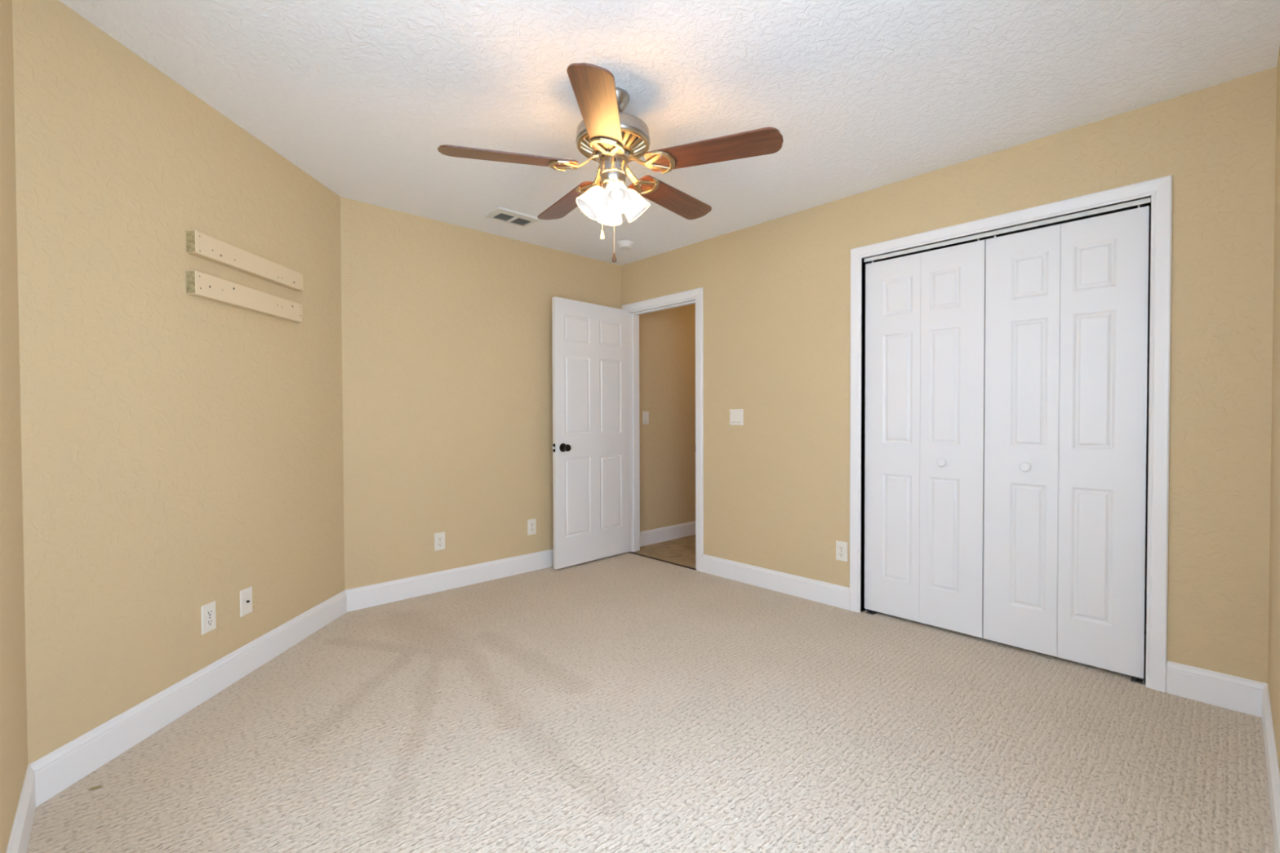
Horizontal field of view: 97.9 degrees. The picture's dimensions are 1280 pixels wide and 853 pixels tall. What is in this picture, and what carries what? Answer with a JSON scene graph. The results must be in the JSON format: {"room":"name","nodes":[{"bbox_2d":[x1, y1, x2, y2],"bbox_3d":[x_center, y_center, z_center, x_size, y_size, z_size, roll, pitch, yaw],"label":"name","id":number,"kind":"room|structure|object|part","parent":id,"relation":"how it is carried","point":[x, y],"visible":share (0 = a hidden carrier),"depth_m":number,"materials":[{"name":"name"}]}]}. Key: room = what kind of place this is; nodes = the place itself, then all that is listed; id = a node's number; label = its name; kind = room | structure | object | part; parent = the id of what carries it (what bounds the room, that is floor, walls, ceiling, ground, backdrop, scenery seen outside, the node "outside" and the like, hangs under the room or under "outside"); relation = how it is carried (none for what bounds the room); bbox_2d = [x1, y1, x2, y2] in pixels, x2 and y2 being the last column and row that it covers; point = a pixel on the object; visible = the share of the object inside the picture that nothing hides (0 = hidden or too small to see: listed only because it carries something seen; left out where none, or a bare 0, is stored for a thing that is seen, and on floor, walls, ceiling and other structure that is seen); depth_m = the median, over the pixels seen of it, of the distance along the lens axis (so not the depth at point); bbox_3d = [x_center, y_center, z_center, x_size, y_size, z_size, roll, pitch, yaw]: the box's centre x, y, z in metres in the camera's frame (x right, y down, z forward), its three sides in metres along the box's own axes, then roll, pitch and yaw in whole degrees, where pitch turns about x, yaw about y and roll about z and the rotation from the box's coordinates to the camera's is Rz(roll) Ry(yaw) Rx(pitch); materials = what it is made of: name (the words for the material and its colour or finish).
{"room":"empty bedroom","nodes":[
{"label":"empty bedroom","id":0,"kind":"room"},
{"bbox_2d":[0,0,27,852],"bbox_3d":[-0.957,-0.084,0.639,0.115,2.440,2.678,-1,1,-43],"label":"wall","id":1,"kind":"structure","parent":0,"point":[13,692],"depth_m":1.45,"materials":[{"name":"beige paint"}]},
{"bbox_2d":[5,764,35,852],"bbox_3d":[-0.929,1.070,0.726,0.014,0.130,2.514,-1,1,-43],"label":"baseboard","id":2,"kind":"structure","parent":1,"relation":"attached to","point":[19,839],"depth_m":1.48,"materials":[{"name":"white wood"}]},
{"bbox_2d":[12,0,344,764],"bbox_3d":[-1.832,-0.110,2.449,0.117,2.440,1.753,0,1,2],"label":"wall","id":3,"kind":"structure","parent":0,"point":[182,452],"depth_m":2.04,"materials":[{"name":"beige paint"}]},
{"bbox_2d":[28,590,346,807],"bbox_3d":[-1.764,1.044,2.466,0.014,0.130,1.661,0,1,2],"label":"baseboard","id":4,"kind":"structure","parent":3,"relation":"attached to","point":[58,770],"depth_m":2.08,"materials":[{"name":"white wood"}]},
{"bbox_2d":[200,600,216,635],"bbox_3d":[-1.772,0.786,2.292,0.008,0.116,0.072,0,1,2],"label":"wall outlet","id":5,"kind":"object","parent":3,"relation":"attached to","point":[208,622],"visible":1,"depth_m":2.28,"materials":[{"name":"beige plastic"}]},
{"bbox_2d":[206,608,213,617],"bbox_3d":[-1.770,0.767,2.292,0.002,0.029,0.033,0,1,2],"label":"receptacle","id":6,"kind":"object","parent":5,"relation":"attached to","point":[209,611],"depth_m":2.29,"materials":[{"name":"white plastic"}]},
{"bbox_2d":[206,618,213,626],"bbox_3d":[-1.770,0.806,2.292,0.002,0.029,0.033,0,1,2],"label":"receptacle","id":7,"kind":"object","parent":5,"relation":"attached to","point":[209,621],"depth_m":2.29,"materials":[{"name":"white plastic"}]},
{"bbox_2d":[186,270,302,322],"bbox_3d":[-1.754,-0.572,2.519,0.039,0.093,0.661,0,1,2],"label":"board","id":8,"kind":"object","parent":3,"relation":"attached to","point":[198,284],"visible":1,"depth_m":2.42,"materials":[{"name":"beige wood"}]},
{"bbox_2d":[186,230,302,290],"bbox_3d":[-1.754,-0.733,2.522,0.039,0.088,0.666,0,1,2],"label":"board","id":9,"kind":"object","parent":3,"relation":"attached to","point":[199,244],"visible":1,"depth_m":2.43,"materials":[{"name":"beige wood"}]},
{"bbox_2d":[240,586,252,617],"bbox_3d":[-1.762,0.786,2.502,0.016,0.116,0.072,0,1,2],"label":"cable jack","id":10,"kind":"object","parent":3,"relation":"attached to","point":[246,595],"visible":1,"depth_m":2.50,"materials":[{"name":"beige plastic"}]},
{"bbox_2d":[340,196,695,590],"bbox_3d":[-0.355,-0.150,4.668,4.037,2.440,0.115,-1,1,-43],"label":"wall","id":11,"kind":"structure","parent":0,"point":[447,340],"depth_m":3.79,"materials":[{"name":"beige paint"}]},
{"bbox_2d":[434,531,444,551],"bbox_3d":[-1.323,0.759,3.684,0.072,0.116,0.008,-1,1,-43],"label":"wall outlet","id":12,"kind":"object","parent":11,"relation":"attached to","point":[439,538],"visible":1,"depth_m":3.68,"materials":[{"name":"beige plastic"}]},
{"bbox_2d":[345,549,553,612],"bbox_3d":[-0.944,1.017,4.040,2.187,0.130,0.014,-1,1,-43],"label":"baseboard","id":13,"kind":"structure","parent":11,"relation":"attached to","point":[367,596],"depth_m":3.69,"materials":[{"name":"white wood"}]},
{"bbox_2d":[527,518,536,535],"bbox_3d":[-0.808,0.751,4.169,0.072,0.116,0.008,-1,1,-43],"label":"wall outlet","id":14,"kind":"object","parent":11,"relation":"attached to","point":[531,523],"visible":1,"depth_m":4.16,"materials":[{"name":"beige plastic"}]},
{"bbox_2d":[642,411,648,423],"bbox_3d":[0.054,-0.079,4.998,0.072,0.112,0.010,-1,1,-43],"label":"light switch","id":15,"kind":"object","parent":11,"relation":"attached to","point":[645,414],"visible":1,"depth_m":4.99,"materials":[{"name":"beige plastic"}]},
{"bbox_2d":[640,520,695,546],"bbox_3d":[0.498,0.994,5.427,1.585,0.130,0.014,-1,1,-43],"label":"baseboard","id":16,"kind":"structure","parent":11,"relation":"attached to","point":[686,529],"depth_m":5.19,"materials":[{"name":"white wood"}]},
{"bbox_2d":[26,534,1275,852],"bbox_3d":[0.501,1.149,2.963,5.161,0.110,3.810,-1,1,-43],"label":"floor","id":17,"kind":"structure","parent":0,"point":[626,702],"depth_m":1.95,"materials":[{"name":"beige carpet"}]},
{"bbox_2d":[88,785,102,790],"bbox_3d":[-1.687,1.118,1.725,0.033,0.002,0.010,-1,1,-37],"label":"dry leaf","id":18,"kind":"object","parent":17,"relation":"on","point":[95,787],"visible":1,"depth_m":1.73,"materials":[{"name":"brown plant"}]},
{"bbox_2d":[627,551,696,570],"bbox_3d":[0.166,1.071,4.455,0.026,0.007,0.763,-1,1,-43],"label":"trim","id":19,"kind":"structure","parent":17,"relation":"on","point":[670,562],"depth_m":4.42,"materials":[{"name":"brown"}]},
{"bbox_2d":[866,608,876,614],"bbox_3d":[1.350,1.078,3.248,0.048,0.018,0.044,-1,1,-43],"label":"pivot bracket","id":20,"kind":"object","parent":17,"relation":"on","point":[868,611],"visible":1,"depth_m":3.24,"materials":[{"name":"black metal"}]},
{"bbox_2d":[1130,676,1145,684],"bbox_3d":[2.146,1.089,2.402,0.048,0.018,0.044,-1,1,-43],"label":"pivot bracket","id":21,"kind":"object","parent":17,"relation":"on","point":[1136,680],"visible":1,"depth_m":2.39,"materials":[{"name":"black metal"}]},
{"bbox_2d":[58,0,1279,265],"bbox_3d":[0.528,-1.394,2.857,5.400,0.100,3.948,-1,1,-43],"label":"ceiling","id":22,"kind":"structure","parent":0,"point":[361,96],"depth_m":2.14,"materials":[{"name":"white paint"}]},
{"bbox_2d":[484,206,540,227],"bbox_3d":[-0.822,-1.346,3.588,0.295,0.012,0.192,-1,1,-43],"label":"ceiling vent","id":23,"kind":"object","parent":22,"relation":"in","point":[500,214],"visible":0.98,"depth_m":3.57,"materials":[{"name":"white metal"}]},
{"bbox_2d":[437,62,783,262],"bbox_3d":[-0.100,-1.001,2.293,1.266,0.665,1.276,-1,1,-43],"label":"ceiling fan","id":24,"kind":"object","parent":22,"relation":"hanging from","point":[612,138],"visible":1,"depth_m":2.16,"materials":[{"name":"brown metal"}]},
{"bbox_3d":[-0.505,-1.038,2.151,0.520,0.007,0.142,0,12,-15],"label":"blade","id":25,"kind":"part","parent":24,"relation":"part of","materials":[{"name":"brown wood"}]},
{"bbox_3d":[-0.329,-1.046,2.599,0.142,0.007,0.520,-14,8,-32],"label":"blade","id":26,"kind":"part","parent":24,"relation":"part of","materials":[{"name":"brown wood"}]},
{"bbox_3d":[-0.181,-0.910,2.240,0.111,0.102,0.111,40,-7,-10],"label":"lamp shade","id":27,"kind":"part","parent":24,"relation":"part of","materials":[{"name":"white glass"}]},
{"bbox_3d":[-0.132,-1.034,1.845,0.142,0.007,0.520,11,2,3],"label":"blade","id":28,"kind":"part","parent":24,"relation":"part of","materials":[{"name":"brown wood"}]},
{"bbox_3d":[-0.153,-0.776,2.258,0.020,0.041,0.020,-1,1,-43],"label":"pull knob","id":29,"kind":"part","parent":24,"relation":"part of","materials":[{"name":"beige"}]},
{"bbox_3d":[-0.124,-0.912,2.329,0.111,0.102,0.111,0,41,-13],"label":"lamp shade","id":30,"kind":"part","parent":24,"relation":"part of","materials":[{"name":"white glass"}]},
{"bbox_3d":[-0.105,-0.844,2.269,0.003,0.278,0.003,-1,1,-21],"label":"pull chain","id":31,"kind":"part","parent":24,"relation":"part of","materials":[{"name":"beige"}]},
{"bbox_3d":[-0.105,-0.688,2.272,0.020,0.041,0.020,-1,1,-43],"label":"pull knob","id":32,"kind":"part","parent":24,"relation":"part of","materials":[{"name":"brown wood"}]},
{"bbox_3d":[-0.092,-0.917,2.188,0.045,0.068,0.045,0,-39,-13],"label":"light bulb","id":33,"kind":"part","parent":24,"relation":"part of","materials":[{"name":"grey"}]},
{"bbox_3d":[-0.091,-0.909,2.183,0.111,0.102,0.111,0,-39,-13],"label":"lamp shade","id":34,"kind":"part","parent":24,"relation":"part of","materials":[{"name":"white glass"}]},
{"bbox_3d":[-0.034,-0.911,2.273,0.111,0.102,0.111,-41,9,-9],"label":"lamp shade","id":35,"kind":"part","parent":24,"relation":"part of","materials":[{"name":"white glass"}]},
{"bbox_3d":[0.152,-1.046,2.571,0.142,0.007,0.520,-14,-8,39],"label":"blade","id":36,"kind":"part","parent":24,"relation":"part of","materials":[{"name":"brown wood"}]},
{"bbox_3d":[0.274,-1.040,2.104,0.520,0.007,0.142,0,-10,21],"label":"blade","id":37,"kind":"part","parent":24,"relation":"part of","materials":[{"name":"brown wood"}]},
{"bbox_2d":[617,240,633,249],"bbox_3d":[-0.107,-1.342,4.138,0.120,0.041,0.120,-1,1,-43],"label":"smoke detector","id":38,"kind":"object","parent":22,"relation":"attached to","point":[623,245],"visible":1,"depth_m":4.10,"materials":[{"name":"white plastic"}]},
{"bbox_2d":[621,66,1276,683],"bbox_3d":[1.149,-0.136,3.472,0.115,2.440,3.918,-1,1,-43],"label":"wall","id":39,"kind":"structure","parent":0,"point":[776,292],"depth_m":2.55,"materials":[{"name":"beige paint"}]},
{"bbox_2d":[551,296,629,568],"bbox_3d":[-0.343,0.046,4.392,0.109,2.021,0.794,1,1,44],"label":"door","id":40,"kind":"structure","parent":39,"relation":"in","point":[591,348],"depth_m":4.37,"materials":[{"name":"white paint"}]},
{"bbox_2d":[622,287,703,572],"bbox_3d":[0.200,0.022,4.473,0.134,2.098,0.889,-1,1,-43],"label":"trim","id":41,"kind":"structure","parent":39,"relation":"attached to","point":[693,296],"depth_m":4.43,"materials":[{"name":"white wood"}]},
{"bbox_2d":[729,408,743,425],"bbox_3d":[0.671,-0.065,3.890,0.010,0.112,0.114,-1,1,-43],"label":"light switch","id":42,"kind":"object","parent":39,"relation":"attached to","point":[736,415],"visible":1,"depth_m":3.88,"materials":[{"name":"beige plastic"}]},
{"bbox_2d":[702,554,849,609],"bbox_3d":[0.856,1.016,3.712,0.014,0.130,1.132,-1,1,-43],"label":"baseboard","id":43,"kind":"structure","parent":39,"relation":"attached to","point":[832,594],"depth_m":3.64,"materials":[{"name":"white wood"}]},
{"bbox_2d":[835,540,847,561],"bbox_3d":[1.207,0.747,3.338,0.008,0.116,0.072,-1,1,-43],"label":"wall outlet","id":44,"kind":"object","parent":39,"relation":"attached to","point":[841,547],"visible":1,"depth_m":3.33,"materials":[{"name":"beige plastic"}]},
{"bbox_2d":[838,545,844,550],"bbox_3d":[1.205,0.728,3.336,0.002,0.029,0.033,-1,1,-43],"label":"receptacle","id":45,"kind":"object","parent":44,"relation":"attached to","point":[840,547],"depth_m":3.34,"materials":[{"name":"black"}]},
{"bbox_2d":[838,551,844,556],"bbox_3d":[1.205,0.767,3.337,0.002,0.029,0.033,-1,1,-43],"label":"receptacle","id":46,"kind":"object","parent":44,"relation":"attached to","point":[840,553],"depth_m":3.34,"materials":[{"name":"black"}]},
{"bbox_2d":[864,238,986,638],"bbox_3d":[1.524,0.052,3.035,0.063,2.040,0.611,-1,1,-43],"label":"door","id":47,"kind":"structure","parent":39,"relation":"in","point":[925,312],"depth_m":3.01,"materials":[{"name":"white paint"}]},
{"bbox_3d":[1.595,0.189,2.942,0.034,0.046,0.046,-1,1,-43],"label":"knob","id":48,"kind":"part","parent":47,"relation":"part of","materials":[{"name":"white paint"}]},
{"bbox_2d":[982,204,1150,679],"bbox_3d":[1.944,0.058,2.589,0.063,2.040,0.606,-1,1,-43],"label":"door","id":49,"kind":"structure","parent":39,"relation":"in","point":[1067,304],"depth_m":2.56,"materials":[{"name":"white paint"}]},
{"bbox_3d":[1.848,0.193,2.673,0.034,0.046,0.046,-1,1,-43],"label":"knob","id":50,"kind":"part","parent":49,"relation":"part of","materials":[{"name":"white paint"}]},
{"bbox_2d":[1166,660,1266,717],"bbox_3d":[2.275,1.036,2.205,0.014,0.130,0.277,-1,1,-43],"label":"baseboard","id":51,"kind":"structure","parent":39,"relation":"attached to","point":[1228,691],"depth_m":2.20,"materials":[{"name":"white wood"}]},
{"bbox_2d":[849,174,1172,692],"bbox_3d":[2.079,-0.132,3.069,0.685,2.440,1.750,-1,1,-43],"label":"door frame","id":52,"kind":"structure","parent":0,"point":[1149,205],"depth_m":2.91,"materials":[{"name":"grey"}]},
{"bbox_2d":[1267,45,1279,773],"bbox_3d":[1.187,-0.095,0.897,3.361,2.440,0.115,-1,1,-43],"label":"wall","id":53,"kind":"structure","parent":0,"point":[1273,652],"depth_m":1.88,"materials":[{"name":"beige paint"}]},
{"bbox_2d":[1262,683,1279,852],"bbox_3d":[1.146,1.059,0.962,3.361,0.130,0.014,-1,1,-43],"label":"baseboard","id":54,"kind":"structure","parent":53,"relation":"attached to","point":[1272,762],"depth_m":1.67,"materials":[{"name":"white wood"}]}
]}

